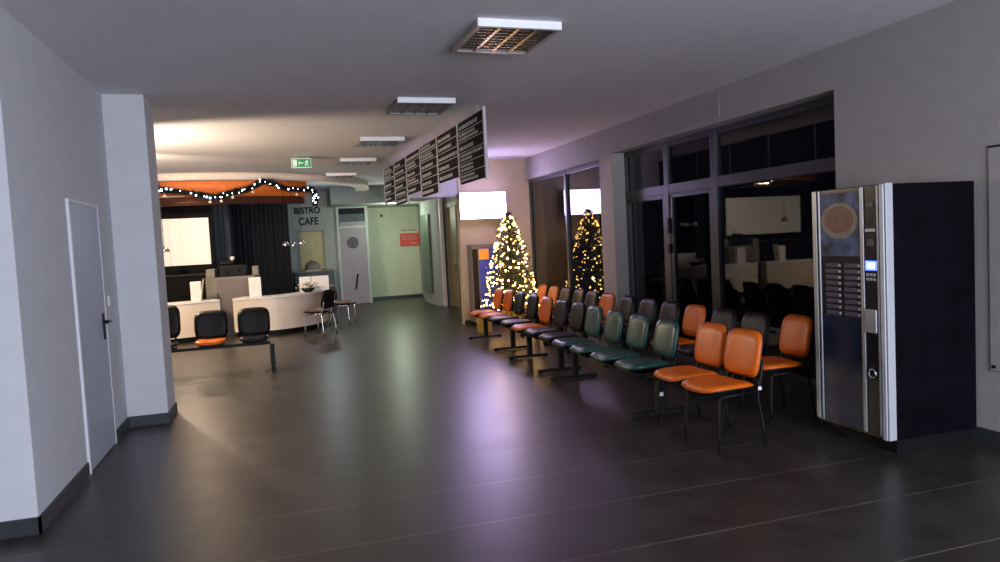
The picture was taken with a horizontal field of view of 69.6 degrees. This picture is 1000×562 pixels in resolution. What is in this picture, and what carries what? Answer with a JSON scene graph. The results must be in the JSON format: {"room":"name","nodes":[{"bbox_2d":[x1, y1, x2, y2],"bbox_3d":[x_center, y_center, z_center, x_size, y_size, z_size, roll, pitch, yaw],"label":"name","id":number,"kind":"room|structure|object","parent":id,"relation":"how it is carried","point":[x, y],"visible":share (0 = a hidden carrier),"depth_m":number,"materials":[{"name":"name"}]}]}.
{"room":"waiting room","nodes":[
{"label":"waiting room","id":0,"kind":"room"},
{"bbox_2d":[0,6,174,521],"bbox_3d":[-5.265,0.016,5.053,4.900,3.100,3.150,-4,4,-17],"label":"wall","id":1,"kind":"structure","parent":0,"point":[61,138],"depth_m":4.97,"materials":[{"name":"paint"}]},
{"bbox_2d":[0,402,177,539],"bbox_3d":[-5.179,1.512,5.137,4.915,0.100,3.165,-4,4,-17],"label":"baseboard","id":2,"kind":"structure","parent":1,"relation":"attached to","point":[34,525],"depth_m":4.69,"materials":[{"name":"stone"}]},
{"bbox_2d":[65,198,116,474],"bbox_3d":[-3.207,0.398,5.736,0.076,2.050,0.920,-4,4,-17],"label":"door","id":3,"kind":"structure","parent":1,"relation":"in","point":[91,320],"depth_m":5.66,"materials":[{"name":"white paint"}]},
{"bbox_2d":[107,295,110,305],"bbox_3d":[-3.440,0.173,6.341,0.013,0.090,0.080,-4,4,-17],"label":"light switch","id":4,"kind":"object","parent":1,"relation":"attached to","point":[109,296],"visible":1,"depth_m":6.31,"materials":[{"name":"white plastic"}]},
{"bbox_2d":[160,205,214,274],"bbox_3d":[-8.240,-0.388,14.382,4.720,3.100,0.150,-4,4,-17],"label":"wall","id":5,"kind":"structure","parent":0,"point":[189,211],"depth_m":14.85,"materials":[{"name":"brown paint"}]},
{"bbox_2d":[159,196,183,197],"bbox_3d":[-7.664,-1.526,13.796,3.423,0.020,0.513,-2,4,14],"label":"trim","id":6,"kind":"structure","parent":5,"relation":"attached to","point":[159,196],"depth_m":13.52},
{"bbox_2d":[161,218,211,265],"bbox_3d":[-7.100,-0.759,14.595,2.270,0.960,0.053,-4,4,-17],"label":"panel","id":7,"kind":"object","parent":5,"relation":"attached to","point":[187,240],"visible":0.44,"depth_m":14.78,"materials":[{"name":"white"}]},
{"bbox_2d":[159,196,304,206],"bbox_3d":[-6.568,-1.659,14.256,5.095,0.420,1.239,-3,3,-6],"label":"trim","id":8,"kind":"structure","parent":5,"relation":"attached to","point":[182,201],"depth_m":14.12,"materials":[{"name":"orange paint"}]},
{"bbox_2d":[158,181,307,197],"bbox_3d":[-6.566,-1.804,14.165,5.247,0.420,1.274,-3,3,-6],"label":"trim","id":9,"kind":"structure","parent":5,"relation":"attached to","point":[214,187],"depth_m":13.91,"materials":[{"name":"orange paint"}]},
{"bbox_2d":[158,178,320,207],"bbox_3d":[-5.302,-1.653,13.591,3.923,0.616,0.642,-5,4,-27],"label":"garland","id":10,"kind":"object","parent":5,"relation":"attached to","point":[220,196],"visible":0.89,"depth_m":13.56},
{"bbox_2d":[157,172,368,190],"bbox_3d":[-5.981,-2.034,15.133,7.468,0.135,3.431,-5,4,-27],"label":"trim","id":11,"kind":"structure","parent":5,"relation":"attached to","point":[358,184],"depth_m":13.95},
{"bbox_2d":[228,191,372,303],"bbox_3d":[-7.780,-0.695,19.146,8.420,3.100,1.200,-4,4,-17],"label":"wall","id":12,"kind":"structure","parent":0,"point":[326,219],"depth_m":19.34,"materials":[{"name":"grey paint"}]},
{"bbox_2d":[294,207,319,224],"bbox_3d":[-5.152,-1.737,19.273,0.669,0.477,0.004,-4,4,-17],"label":"sign","id":13,"kind":"object","parent":12,"relation":"attached to","point":[301,208],"depth_m":19.28,"materials":[{"name":"black plastic"}]},
{"bbox_2d":[298,230,326,269],"bbox_3d":[-5.050,-0.829,19.339,0.720,1.050,0.030,-4,4,-17],"label":"hatch","id":14,"kind":"object","parent":12,"relation":"attached to","point":[314,247],"visible":0.94,"depth_m":19.33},
{"bbox_2d":[338,208,363,213],"bbox_3d":[-4.048,-1.903,19.592,0.700,0.160,0.008,-4,4,-17],"label":"blind","id":15,"kind":"object","parent":12,"relation":"attached to","point":[340,210],"depth_m":19.59,"materials":[{"name":"black plastic"}]},
{"bbox_2d":[335,206,372,303],"bbox_3d":[-3.982,-0.706,19.643,0.840,2.680,0.090,-4,4,-17],"label":"door","id":16,"kind":"structure","parent":12,"relation":"in","point":[351,222],"depth_m":19.65,"materials":[{"name":"grey plastic"}]},
{"bbox_2d":[326,185,433,207],"bbox_3d":[-3.350,-2.280,19.606,2.650,0.440,2.400,-4,4,-17],"label":"trim","id":17,"kind":"structure","parent":12,"relation":"attached to","point":[343,196],"depth_m":18.37,"materials":[{"name":"grey paint"}]},
{"bbox_2d":[367,206,421,296],"bbox_3d":[-3.156,-1.044,21.082,1.580,3.100,0.200,-4,4,-17],"label":"wall","id":18,"kind":"structure","parent":0,"point":[395,269],"depth_m":21.00,"materials":[{"name":"green paint"}]},
{"bbox_2d":[400,233,419,246],"bbox_3d":[-2.644,-1.212,21.116,0.580,0.380,0.024,-4,4,-17],"label":"sign","id":19,"kind":"object","parent":18,"relation":"attached to","point":[406,239],"visible":1,"depth_m":21.11,"materials":[{"name":"red plastic"}]},
{"bbox_2d":[417,197,455,305],"bbox_3d":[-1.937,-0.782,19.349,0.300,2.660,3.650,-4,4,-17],"label":"wall","id":20,"kind":"structure","parent":0,"point":[430,206],"depth_m":17.98,"materials":[{"name":"grey paint"}]},
{"bbox_2d":[420,214,432,292],"bbox_3d":[-1.906,-0.714,18.681,0.040,2.000,0.950,-4,4,-17],"label":"window","id":21,"kind":"structure","parent":20,"relation":"in","point":[424,219],"depth_m":18.56,"materials":[{"name":"green glass"}]},
{"bbox_2d":[438,198,447,306],"bbox_3d":[-1.393,-0.703,17.552,0.080,2.660,0.110,-4,4,-17],"label":"trim","id":22,"kind":"structure","parent":20,"relation":"attached to","point":[440,208],"depth_m":17.50,"materials":[{"name":"wood"}]},
{"bbox_2d":[444,201,461,309],"bbox_3d":[-0.962,-0.586,16.574,0.085,2.500,2.060,-4,4,-17],"label":"door","id":23,"kind":"structure","parent":20,"relation":"in","point":[450,208],"depth_m":17.11,"materials":[{"name":"wood"}]},
{"bbox_2d":[0,0,955,190],"bbox_3d":[-3.041,-1.870,7.464,11.200,0.150,26.600,-4,4,-17],"label":"ceiling","id":24,"kind":"structure","parent":0,"point":[246,86],"depth_m":6.04,"materials":[{"name":"paint"}]},
{"bbox_2d":[159,192,169,251],"bbox_3d":[-6.301,-1.255,13.397,0.200,1.450,0.200,-4,4,-17],"label":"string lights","id":25,"kind":"object","parent":24,"relation":"hanging from","point":[165,249],"visible":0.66,"depth_m":13.40,"materials":[{"name":"metal"}]},
{"bbox_2d":[211,204,231,276],"bbox_3d":[-6.128,-0.585,15.895,0.380,3.060,0.092,-4,4,-17],"label":"curtain","id":26,"kind":"object","parent":24,"relation":"hanging from","point":[219,213],"visible":0.31,"depth_m":15.87,"materials":[{"name":"fabric"}]},
{"bbox_2d":[233,204,292,295],"bbox_3d":[-5.764,-0.703,17.572,1.250,3.060,0.090,-4,4,-17],"label":"curtain","id":27,"kind":"object","parent":24,"relation":"hanging from","point":[260,234],"visible":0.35,"depth_m":17.59,"materials":[{"name":"black fabric"}]},
{"bbox_2d":[281,182,288,245],"bbox_3d":[-4.368,-1.419,14.511,0.150,1.450,0.150,-4,4,-17],"label":"pendant lamp","id":28,"kind":"object","parent":24,"relation":"hanging from","point":[285,243],"visible":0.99,"depth_m":14.51,"materials":[{"name":"silver plastic"}]},
{"bbox_2d":[289,191,296,246],"bbox_3d":[-4.254,-1.413,14.651,0.130,1.450,0.130,-4,4,-17],"label":"pendant lamp","id":29,"kind":"object","parent":24,"relation":"hanging from","point":[293,244],"visible":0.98,"depth_m":14.65,"materials":[{"name":"silver plastic"}]},
{"bbox_2d":[291,155,310,167],"bbox_3d":[-3.227,-1.936,11.691,0.310,0.200,0.054,-4,4,-17],"label":"exit sign","id":30,"kind":"object","parent":24,"relation":"hanging from","point":[295,162],"visible":1,"depth_m":11.68,"materials":[{"name":"green plastic"}]},
{"bbox_2d":[297,182,304,244],"bbox_3d":[-4.073,-1.450,14.601,0.150,1.450,0.150,-4,4,-17],"label":"pendant lamp","id":31,"kind":"object","parent":24,"relation":"hanging from","point":[301,242],"visible":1,"depth_m":14.59,"materials":[{"name":"silver plastic"}]},
{"bbox_2d":[324,173,356,178],"bbox_3d":[-3.366,-2.205,15.100,0.620,0.055,0.700,-4,4,-18],"label":"ceiling light","id":32,"kind":"object","parent":24,"relation":"attached to","point":[328,175],"visible":0.86,"depth_m":14.85,"materials":[{"name":"metal"}]},
{"bbox_2d":[336,158,375,165],"bbox_3d":[-2.553,-2.105,12.737,0.620,0.055,0.700,-4,4,-18],"label":"ceiling light","id":33,"kind":"object","parent":24,"relation":"attached to","point":[342,161],"visible":1,"depth_m":12.56,"materials":[{"name":"metal"}]},
{"bbox_2d":[354,137,404,147],"bbox_3d":[-1.754,-2.008,10.422,0.620,0.055,0.700,-4,4,-18],"label":"ceiling light","id":34,"kind":"object","parent":24,"relation":"attached to","point":[362,142],"visible":1,"depth_m":10.29,"materials":[{"name":"metal"}]},
{"bbox_2d":[383,161,395,204],"bbox_3d":[-2.050,-1.829,13.432,0.041,0.740,1.092,-4,4,-19],"label":"board","id":35,"kind":"object","parent":24,"relation":"hanging from","point":[389,174],"visible":1,"depth_m":13.42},
{"bbox_2d":[394,155,409,204],"bbox_3d":[-1.702,-1.730,12.408,0.032,0.850,1.062,-4,4,-19],"label":"board","id":36,"kind":"object","parent":24,"relation":"hanging from","point":[400,169],"visible":1,"depth_m":12.36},
{"bbox_2d":[406,145,421,194],"bbox_3d":[-1.360,-1.742,11.392,0.032,0.740,1.062,-4,4,-19],"label":"board","id":37,"kind":"object","parent":24,"relation":"hanging from","point":[413,161],"visible":1,"depth_m":11.34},
{"bbox_2d":[386,97,455,114],"bbox_3d":[-0.873,-1.899,7.839,0.620,0.055,0.700,-4,4,-18],"label":"ceiling light","id":38,"kind":"object","parent":24,"relation":"attached to","point":[401,105],"visible":1,"depth_m":7.71,"materials":[{"name":"metal"}]},
{"bbox_2d":[420,134,440,196],"bbox_3d":[-1.012,-1.645,10.383,0.035,0.850,1.062,-4,4,-19],"label":"board","id":39,"kind":"object","parent":24,"relation":"hanging from","point":[430,184],"visible":1,"depth_m":10.33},
{"bbox_2d":[437,121,459,183],"bbox_3d":[-0.672,-1.657,9.366,0.032,0.740,1.062,-4,4,-19],"label":"board","id":40,"kind":"object","parent":24,"relation":"hanging from","point":[447,142],"visible":1,"depth_m":9.31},
{"bbox_2d":[458,105,488,184],"bbox_3d":[-0.324,-1.559,8.357,0.035,0.850,1.062,-4,4,-19],"label":"board","id":41,"kind":"object","parent":24,"relation":"hanging from","point":[472,133],"visible":1,"depth_m":8.27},
{"bbox_2d":[452,18,561,54],"bbox_3d":[0.032,-1.795,5.316,0.620,0.055,0.700,-4,4,-18],"label":"ceiling light","id":42,"kind":"object","parent":24,"relation":"attached to","point":[484,35],"visible":1,"depth_m":5.22,"materials":[{"name":"metal"}]},
{"bbox_2d":[456,159,533,323],"bbox_3d":[0.041,-0.779,13.911,1.700,3.100,0.200,-4,4,-17],"label":"wall","id":43,"kind":"structure","parent":0,"point":[505,175],"depth_m":13.75,"materials":[{"name":"beige paint"}]},
{"bbox_2d":[395,161,457,198],"bbox_3d":[-1.373,-1.894,13.451,1.120,0.680,0.150,-4,4,-17],"label":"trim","id":44,"kind":"structure","parent":43,"relation":"attached to","point":[448,188],"depth_m":13.49,"materials":[{"name":"paint"}]},
{"bbox_2d":[458,192,506,219],"bbox_3d":[-0.358,-1.407,13.511,0.920,0.500,0.276,-4,4,-20],"label":"television","id":45,"kind":"object","parent":43,"relation":"attached to","point":[472,205],"visible":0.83,"depth_m":13.37,"materials":[{"name":"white plastic"}]},
{"bbox_2d":[0,296,999,561],"bbox_3d":[-2.878,1.345,7.655,11.200,0.100,26.600,-4,4,-17],"label":"floor","id":46,"kind":"structure","parent":0,"point":[395,434],"depth_m":4.94,"materials":[{"name":"tile"}]},
{"bbox_2d":[165,273,206,301],"bbox_3d":[-7.814,0.565,14.110,4.090,1.190,0.660,-4,4,-17],"label":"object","id":47,"kind":"structure","parent":46,"relation":"on","point":[177,286],"depth_m":14.25,"materials":[{"name":"brown paint"}]},
{"bbox_2d":[165,273,205,277],"bbox_3d":[-7.843,-0.009,14.076,4.090,0.040,0.660,-4,4,-17],"label":"countertop","id":48,"kind":"structure","parent":47,"relation":"on","point":[196,274],"depth_m":14.27,"materials":[{"name":"black plastic"}]},
{"bbox_2d":[168,299,219,342],"bbox_3d":[-6.527,0.796,12.995,2.836,0.730,0.816,-4,3,-13],"label":"counter","id":49,"kind":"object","parent":46,"relation":"on","point":[188,310],"depth_m":13.00,"materials":[{"name":"beige laminate"}]},
{"bbox_2d":[168,299,219,304],"bbox_3d":[-6.545,0.448,12.974,2.836,0.030,0.816,-4,3,-13],"label":"countertop","id":50,"kind":"structure","parent":49,"relation":"on","point":[205,300],"depth_m":13.08,"materials":[{"name":"white ceramic"}]},
{"bbox_2d":[190,279,203,301],"bbox_3d":[-5.528,0.170,13.164,0.231,0.398,0.180,-4,4,-17],"label":"napkin dispenser","id":51,"kind":"object","parent":49,"relation":"on","point":[196,289],"visible":1,"depth_m":13.10,"materials":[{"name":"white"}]},
{"bbox_2d":[168,305,275,370],"bbox_3d":[-3.850,0.763,9.568,1.610,0.933,0.554,-4,4,-17],"label":"bench","id":52,"kind":"object","parent":46,"relation":"on","point":[210,327],"visible":0.72,"depth_m":9.74,"materials":[{"name":"black leather"}]},
{"bbox_2d":[205,265,259,334],"bbox_3d":[-5.224,0.374,14.181,0.980,1.300,0.675,-4,4,-17],"label":"cabinet","id":53,"kind":"object","parent":46,"relation":"on","point":[224,289],"visible":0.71,"depth_m":13.83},
{"bbox_2d":[218,261,247,276],"bbox_3d":[-5.250,-0.245,14.162,0.520,0.300,0.444,-4,4,-17],"label":"coffee maker","id":54,"kind":"object","parent":53,"relation":"on","point":[226,269],"visible":0.98,"depth_m":14.05,"materials":[{"name":"black plastic"}]},
{"bbox_2d":[232,290,328,336],"bbox_3d":[-4.137,0.609,14.117,0.937,0.730,2.166,0,4,37],"label":"counter","id":55,"kind":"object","parent":46,"relation":"on","point":[286,311],"depth_m":13.61,"materials":[{"name":"beige laminate"}]},
{"bbox_2d":[248,277,262,296],"bbox_3d":[-4.611,0.114,13.560,0.240,0.370,0.140,-4,4,-17],"label":"holder","id":56,"kind":"object","parent":55,"relation":"on","point":[255,290],"visible":1,"depth_m":13.51,"materials":[{"name":"white paper"}]},
{"bbox_2d":[232,290,324,299],"bbox_3d":[-4.154,0.260,14.096,0.937,0.030,2.166,0,4,37],"label":"countertop","id":57,"kind":"structure","parent":55,"relation":"on","point":[313,292],"depth_m":13.59,"materials":[{"name":"white ceramic"}]},
{"bbox_2d":[299,276,310,291],"bbox_3d":[-3.902,0.062,14.416,0.220,0.300,0.100,-4,4,-17],"label":"display stand","id":58,"kind":"object","parent":55,"relation":"on","point":[303,280],"visible":0.53,"depth_m":14.36,"materials":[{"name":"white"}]},
{"bbox_2d":[295,281,319,291],"bbox_3d":[-3.780,0.111,14.190,0.488,0.217,0.325,-4,4,-17],"label":"flower bowl","id":59,"kind":"object","parent":55,"relation":"on","point":[307,288],"visible":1,"depth_m":14.14,"materials":[{"name":"black plastic"}]},
{"bbox_2d":[301,288,313,291],"bbox_3d":[-3.785,0.180,14.196,0.260,0.080,0.260,-4,4,-17],"label":"bowl","id":60,"kind":"object","parent":59,"relation":"on","point":[303,289],"depth_m":14.11,"materials":[{"name":"ceramic"}]},
{"bbox_2d":[311,275,328,290],"bbox_3d":[-3.625,0.043,14.501,0.340,0.300,0.100,-4,4,-17],"label":"display stand","id":61,"kind":"object","parent":55,"relation":"on","point":[323,281],"visible":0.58,"depth_m":14.46,"materials":[{"name":"white plastic"}]},
{"bbox_2d":[293,269,334,291],"bbox_3d":[-4.918,0.214,19.142,1.060,1.000,0.510,-4,4,-17],"label":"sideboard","id":62,"kind":"object","parent":46,"relation":"on","point":[330,272],"visible":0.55,"depth_m":18.89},
{"bbox_2d":[304,259,321,270],"bbox_3d":[-4.960,-0.429,19.065,0.440,0.295,0.440,-4,4,-17],"label":"cake dome","id":63,"kind":"object","parent":62,"relation":"on","point":[312,265],"visible":1,"depth_m":18.92,"materials":[{"name":"white ceramic"}]},
{"bbox_2d":[303,289,337,336],"bbox_3d":[-3.295,0.572,13.168,0.524,0.831,0.445,-2,4,21],"label":"chair","id":64,"kind":"object","parent":46,"relation":"on","point":[327,298],"visible":1,"depth_m":13.04,"materials":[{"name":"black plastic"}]},
{"bbox_2d":[329,284,356,325],"bbox_3d":[-3.232,0.474,14.759,0.524,0.831,0.445,-2,3,8],"label":"chair","id":65,"kind":"object","parent":46,"relation":"on","point":[347,303],"visible":0.65,"depth_m":14.72,"materials":[{"name":"red plastic"}]},
{"bbox_2d":[467,244,500,325],"bbox_3d":[-0.285,0.061,13.554,0.540,1.500,0.339,-4,4,-17],"label":"machine","id":66,"kind":"object","parent":46,"relation":"on","point":[479,258],"visible":0.78,"depth_m":13.39,"materials":[{"name":"black plastic"}]},
{"bbox_2d":[476,318,491,332],"bbox_3d":[-0.269,0.707,12.414,0.300,0.345,0.300,-4,4,-17],"label":"bin","id":67,"kind":"object","parent":46,"relation":"on","point":[480,327],"visible":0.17,"depth_m":12.32,"materials":[{"name":"gold metal"}]},
{"bbox_2d":[469,288,538,351],"bbox_3d":[0.024,0.563,10.727,0.554,0.802,2.065,-4,4,-17],"label":"bench","id":68,"kind":"object","parent":46,"relation":"on","point":[499,318],"visible":0.92,"depth_m":10.54,"materials":[{"name":"orange leather"}]},
{"bbox_2d":[480,211,536,318],"bbox_3d":[0.201,-0.222,12.931,1.203,2.088,1.062,-2,4,21],"label":"tree","id":69,"kind":"object","parent":46,"relation":"on","point":[508,274],"visible":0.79,"depth_m":12.84,"materials":[{"name":"green plant"}]},
{"bbox_2d":[481,216,539,310],"bbox_3d":[0.173,-0.342,12.886,1.064,1.642,1.104,-4,4,-17],"label":"string lights","id":70,"kind":"object","parent":69,"relation":"attached to","point":[501,228],"visible":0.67,"depth_m":12.73,"materials":[{"name":"yellow glass"}]},
{"bbox_2d":[509,297,585,373],"bbox_3d":[0.566,0.646,8.872,0.554,0.802,1.495,-4,4,-17],"label":"bench","id":71,"kind":"object","parent":46,"relation":"on","point":[544,333],"visible":0.96,"depth_m":8.77,"materials":[{"name":"black leather"}]},
{"bbox_2d":[520,284,585,344],"bbox_3d":[0.731,0.505,11.111,0.554,0.802,1.945,-4,4,-17],"label":"bench","id":72,"kind":"object","parent":46,"relation":"on","point":[579,295],"visible":0.32,"depth_m":11.02,"materials":[{"name":"orange leather"}]},
{"bbox_2d":[565,291,656,366],"bbox_3d":[1.319,0.588,9.206,0.554,0.802,2.035,-4,4,-17],"label":"bench","id":73,"kind":"object","parent":46,"relation":"on","point":[648,306],"visible":0.44,"depth_m":8.96,"materials":[{"name":"black leather"}]},
{"bbox_2d":[551,305,683,419],"bbox_3d":[1.071,0.724,7.135,0.554,0.802,1.996,-4,4,-17],"label":"bench","id":74,"kind":"object","parent":46,"relation":"on","point":[666,335],"visible":0.98,"depth_m":6.86,"materials":[{"name":"green leather"}]},
{"bbox_2d":[654,322,732,436],"bbox_3d":[1.536,0.766,5.779,0.524,0.831,0.445,-4,4,-19],"label":"chair","id":75,"kind":"object","parent":46,"relation":"on","point":[710,341],"visible":0.82,"depth_m":5.78,"materials":[{"name":"orange leather"}]},
{"bbox_2d":[639,301,769,400],"bbox_3d":[1.922,0.674,7.254,0.554,0.802,1.945,-4,4,-17],"label":"bench","id":76,"kind":"object","parent":46,"relation":"on","point":[694,314],"visible":0.34,"depth_m":7.13,"materials":[{"name":"leather"}]},
{"bbox_2d":[681,328,767,453],"bbox_3d":[1.652,0.787,5.336,0.524,0.831,0.445,-4,4,-21],"label":"chair","id":77,"kind":"object","parent":46,"relation":"on","point":[743,346],"visible":1,"depth_m":5.29,"materials":[{"name":"orange leather"}]},
{"bbox_2d":[741,314,817,423],"bbox_3d":[2.310,0.714,6.011,0.524,0.831,0.445,-4,4,-14],"label":"chair","id":78,"kind":"object","parent":46,"relation":"on","point":[796,332],"visible":0.84,"depth_m":5.94,"materials":[{"name":"orange leather"}]},
{"bbox_2d":[812,181,976,453],"bbox_3d":[2.836,0.231,5.206,0.800,1.835,0.672,-4,4,-17],"label":"vending machine","id":79,"kind":"object","parent":46,"relation":"on","point":[894,263],"visible":1,"depth_m":4.93,"materials":[{"name":"black plastic"}]},
{"bbox_2d":[821,203,857,238],"bbox_3d":[2.411,-0.427,5.126,0.001,0.260,0.350,-4,4,-17],"label":"picture","id":80,"kind":"object","parent":79,"relation":"on","point":[848,232],"depth_m":5.11},
{"bbox_2d":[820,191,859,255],"bbox_3d":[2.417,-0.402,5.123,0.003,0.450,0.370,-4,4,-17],"label":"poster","id":81,"kind":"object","parent":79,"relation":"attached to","point":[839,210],"depth_m":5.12,"materials":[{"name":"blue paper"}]},
{"bbox_2d":[524,0,999,431],"bbox_3d":[3.398,-0.439,5.325,0.350,3.100,18.200,-4,4,-17],"label":"wall","id":82,"kind":"structure","parent":0,"point":[917,97],"depth_m":5.60,"materials":[{"name":"grey paint"}]},
{"bbox_2d":[373,294,529,324],"bbox_3d":[-1.588,0.608,17.441,1.576,0.080,7.973,-4,4,-22],"label":"baseboard","id":83,"kind":"structure","parent":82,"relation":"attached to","point":[410,295],"depth_m":21.01,"materials":[{"name":"stone"}]},
{"bbox_2d":[528,161,604,336],"bbox_3d":[1.135,-0.540,12.410,0.080,2.690,3.330,-4,4,-17],"label":"window","id":84,"kind":"structure","parent":82,"relation":"in","point":[565,205],"depth_m":12.19,"materials":[{"name":"glass"}]},
{"bbox_2d":[652,93,719,135],"bbox_3d":[2.149,-1.936,8.462,0.005,0.240,1.450,-4,4,-17],"label":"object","id":85,"kind":"structure","parent":82,"relation":"attached to","point":[706,108],"depth_m":8.37,"materials":[{"name":"paint"}]},
{"bbox_2d":[624,95,835,388],"bbox_3d":[2.500,-0.390,8.392,0.120,2.730,4.320,-4,4,-17],"label":"window","id":86,"kind":"structure","parent":82,"relation":"in","point":[719,217],"depth_m":7.98,"materials":[{"name":"glass"}]},
{"bbox_2d":[971,426,999,446],"bbox_3d":[3.790,1.138,3.771,0.015,0.100,14.870,-4,4,-17],"label":"baseboard","id":87,"kind":"structure","parent":82,"relation":"attached to","point":[984,435],"depth_m":5.03,"materials":[{"name":"stone"}]},
{"bbox_2d":[987,144,999,371],"bbox_3d":[3.529,-0.123,4.332,0.020,1.536,1.260,-4,4,-17],"label":"wall panel","id":88,"kind":"object","parent":82,"relation":"attached to","point":[993,153],"visible":1,"depth_m":4.88,"materials":[{"name":"grey paint"}]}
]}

